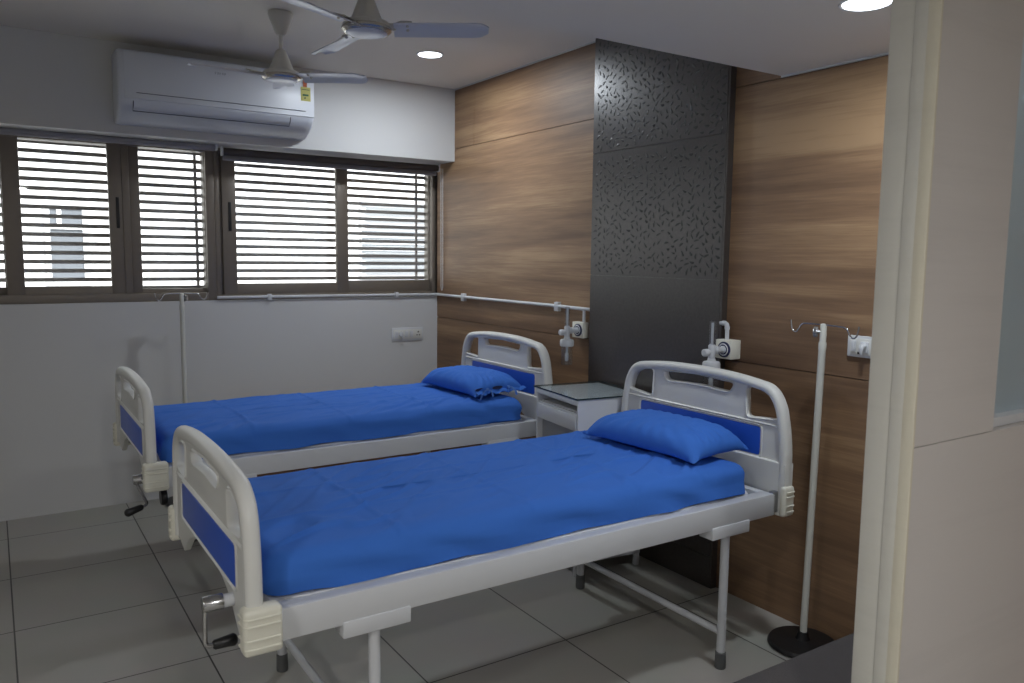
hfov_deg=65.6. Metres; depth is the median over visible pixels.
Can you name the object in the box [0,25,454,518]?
wall
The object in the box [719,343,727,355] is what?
socket
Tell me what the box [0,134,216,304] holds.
window
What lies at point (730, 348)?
outlet
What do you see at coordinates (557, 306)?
pipe
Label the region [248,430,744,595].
mattress
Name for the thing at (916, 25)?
door frame
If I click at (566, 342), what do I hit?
bottle
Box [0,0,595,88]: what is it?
ceiling
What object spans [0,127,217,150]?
roller blind
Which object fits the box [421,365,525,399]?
pillow
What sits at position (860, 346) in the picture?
socket plate
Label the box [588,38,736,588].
wall panel
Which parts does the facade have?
pane, pane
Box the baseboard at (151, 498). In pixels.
[0,494,172,521]
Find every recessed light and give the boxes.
[416,51,443,57]
[838,0,891,11]
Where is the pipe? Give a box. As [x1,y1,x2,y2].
[217,292,589,321]
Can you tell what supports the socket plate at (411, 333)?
attached to the wall at (59, 362)
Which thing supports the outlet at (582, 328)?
attached to the wall at (808, 150)
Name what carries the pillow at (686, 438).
on the mattress at (346, 524)
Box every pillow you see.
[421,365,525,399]
[582,409,747,463]
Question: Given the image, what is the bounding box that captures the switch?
[851,340,855,351]
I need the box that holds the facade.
[0,142,423,286]
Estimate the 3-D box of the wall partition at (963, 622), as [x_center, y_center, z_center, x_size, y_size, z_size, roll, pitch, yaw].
[1.262,0.188,1.935,1.186,2.218,0.090,-3,7,-33]
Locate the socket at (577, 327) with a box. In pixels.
[574,325,579,334]
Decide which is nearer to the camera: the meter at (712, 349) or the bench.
the bench
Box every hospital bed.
[112,331,552,541]
[168,361,794,682]
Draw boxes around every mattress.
[154,383,521,461]
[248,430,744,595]
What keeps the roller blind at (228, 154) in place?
attached to the window at (225, 205)
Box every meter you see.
[558,309,575,360]
[701,320,720,385]
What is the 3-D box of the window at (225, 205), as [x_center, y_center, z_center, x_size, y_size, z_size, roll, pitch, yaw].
[-1.228,-0.763,5.359,1.523,0.930,0.165,-3,7,-33]
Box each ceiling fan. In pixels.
[187,9,367,88]
[282,0,488,54]
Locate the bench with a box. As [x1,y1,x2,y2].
[733,633,853,682]
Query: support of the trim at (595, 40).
attached to the wall at (808, 150)
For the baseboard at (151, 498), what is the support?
attached to the wall at (59, 362)
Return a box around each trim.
[454,40,595,90]
[781,52,888,77]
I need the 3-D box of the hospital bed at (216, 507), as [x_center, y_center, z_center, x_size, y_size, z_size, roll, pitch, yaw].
[-0.071,0.668,2.797,2.070,1.048,0.963,-3,7,-33]
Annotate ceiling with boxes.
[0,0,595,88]
[412,0,891,75]
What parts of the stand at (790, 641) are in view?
clamp knob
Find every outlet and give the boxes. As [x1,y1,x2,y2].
[572,321,588,337]
[715,320,740,359]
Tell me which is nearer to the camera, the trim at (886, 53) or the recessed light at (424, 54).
the trim at (886, 53)
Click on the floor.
(99, 594)
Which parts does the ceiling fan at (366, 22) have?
blade, blade, blade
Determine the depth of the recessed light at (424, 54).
4.43 m
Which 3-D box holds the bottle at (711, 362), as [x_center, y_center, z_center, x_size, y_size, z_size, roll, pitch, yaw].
[0.851,0.146,3.400,0.076,0.150,0.076,-3,7,-33]
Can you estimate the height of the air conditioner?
0.372 m
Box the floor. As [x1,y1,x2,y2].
[0,497,797,682]
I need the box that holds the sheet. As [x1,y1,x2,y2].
[534,381,623,400]
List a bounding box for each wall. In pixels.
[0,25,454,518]
[436,43,888,640]
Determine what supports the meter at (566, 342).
attached to the outlet at (582, 328)
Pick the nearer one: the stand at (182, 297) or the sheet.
the sheet
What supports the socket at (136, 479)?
attached to the hospital bed at (134, 424)
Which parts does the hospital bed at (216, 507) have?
crank rod, colour panel, foot panel, leg, mounting plate, leg, frame, leg, colour panel, head panel, leg, mounting plate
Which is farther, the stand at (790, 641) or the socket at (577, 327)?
the socket at (577, 327)
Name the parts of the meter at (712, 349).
valve knob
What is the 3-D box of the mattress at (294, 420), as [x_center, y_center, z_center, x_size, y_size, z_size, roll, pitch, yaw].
[-0.890,0.356,4.064,1.800,0.127,0.828,-3,7,-33]
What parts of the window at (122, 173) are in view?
sash, sash, sash handle, sash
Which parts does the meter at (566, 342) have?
valve knob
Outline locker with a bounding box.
[536,383,639,576]
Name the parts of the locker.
drawer, door, leg, leg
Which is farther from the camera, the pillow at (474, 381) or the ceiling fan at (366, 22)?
the pillow at (474, 381)
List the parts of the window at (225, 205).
sash handle, sash, sash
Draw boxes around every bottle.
[560,337,573,360]
[702,358,719,385]
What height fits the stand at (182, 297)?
1.256 m
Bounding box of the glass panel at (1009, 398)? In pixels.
[993,34,1023,426]
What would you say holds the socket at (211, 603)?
attached to the hospital bed at (216, 507)
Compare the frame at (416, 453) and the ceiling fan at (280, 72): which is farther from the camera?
the frame at (416, 453)
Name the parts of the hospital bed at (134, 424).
colour panel, foot panel, crank rod, brake knob, mounting plate, frame, mounting plate, colour panel, head panel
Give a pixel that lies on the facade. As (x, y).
(20, 144)
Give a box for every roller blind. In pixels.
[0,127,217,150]
[220,146,442,290]
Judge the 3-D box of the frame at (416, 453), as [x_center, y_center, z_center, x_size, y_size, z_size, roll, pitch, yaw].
[-1.207,0.617,5.380,1.586,0.572,0.048,-3,7,-33]
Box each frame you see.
[257,384,438,476]
[851,0,943,682]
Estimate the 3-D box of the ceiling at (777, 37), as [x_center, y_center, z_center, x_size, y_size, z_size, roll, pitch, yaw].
[0.174,-0.988,0.006,5.295,0.507,4.308,-3,7,-33]
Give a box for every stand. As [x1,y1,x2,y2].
[154,292,207,506]
[767,320,859,657]
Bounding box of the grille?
[235,163,423,279]
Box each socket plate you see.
[392,327,422,340]
[847,335,871,357]
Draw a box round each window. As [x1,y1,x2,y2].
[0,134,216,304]
[213,148,435,299]
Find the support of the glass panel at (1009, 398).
in the wall partition at (963, 622)
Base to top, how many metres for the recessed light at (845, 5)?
0.006 m
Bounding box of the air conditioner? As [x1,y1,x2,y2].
[111,48,313,140]
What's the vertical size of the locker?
0.838 m
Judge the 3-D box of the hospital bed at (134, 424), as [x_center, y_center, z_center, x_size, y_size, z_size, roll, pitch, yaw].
[-0.900,0.522,4.069,2.081,1.048,0.963,-3,7,-33]
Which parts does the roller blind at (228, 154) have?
pull chain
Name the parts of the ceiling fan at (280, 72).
blade, down rod, blade, blade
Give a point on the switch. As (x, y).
(853, 342)
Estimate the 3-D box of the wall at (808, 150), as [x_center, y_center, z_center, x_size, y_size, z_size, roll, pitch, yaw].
[1.458,-0.101,2.832,0.150,2.605,7.430,-3,7,-33]
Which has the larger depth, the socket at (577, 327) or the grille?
the grille
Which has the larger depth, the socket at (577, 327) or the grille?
the grille
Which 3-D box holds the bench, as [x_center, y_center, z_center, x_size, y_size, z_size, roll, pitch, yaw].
[0.817,1.076,2.033,0.800,0.420,0.330,-3,7,-33]
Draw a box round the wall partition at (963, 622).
[898,0,1023,682]

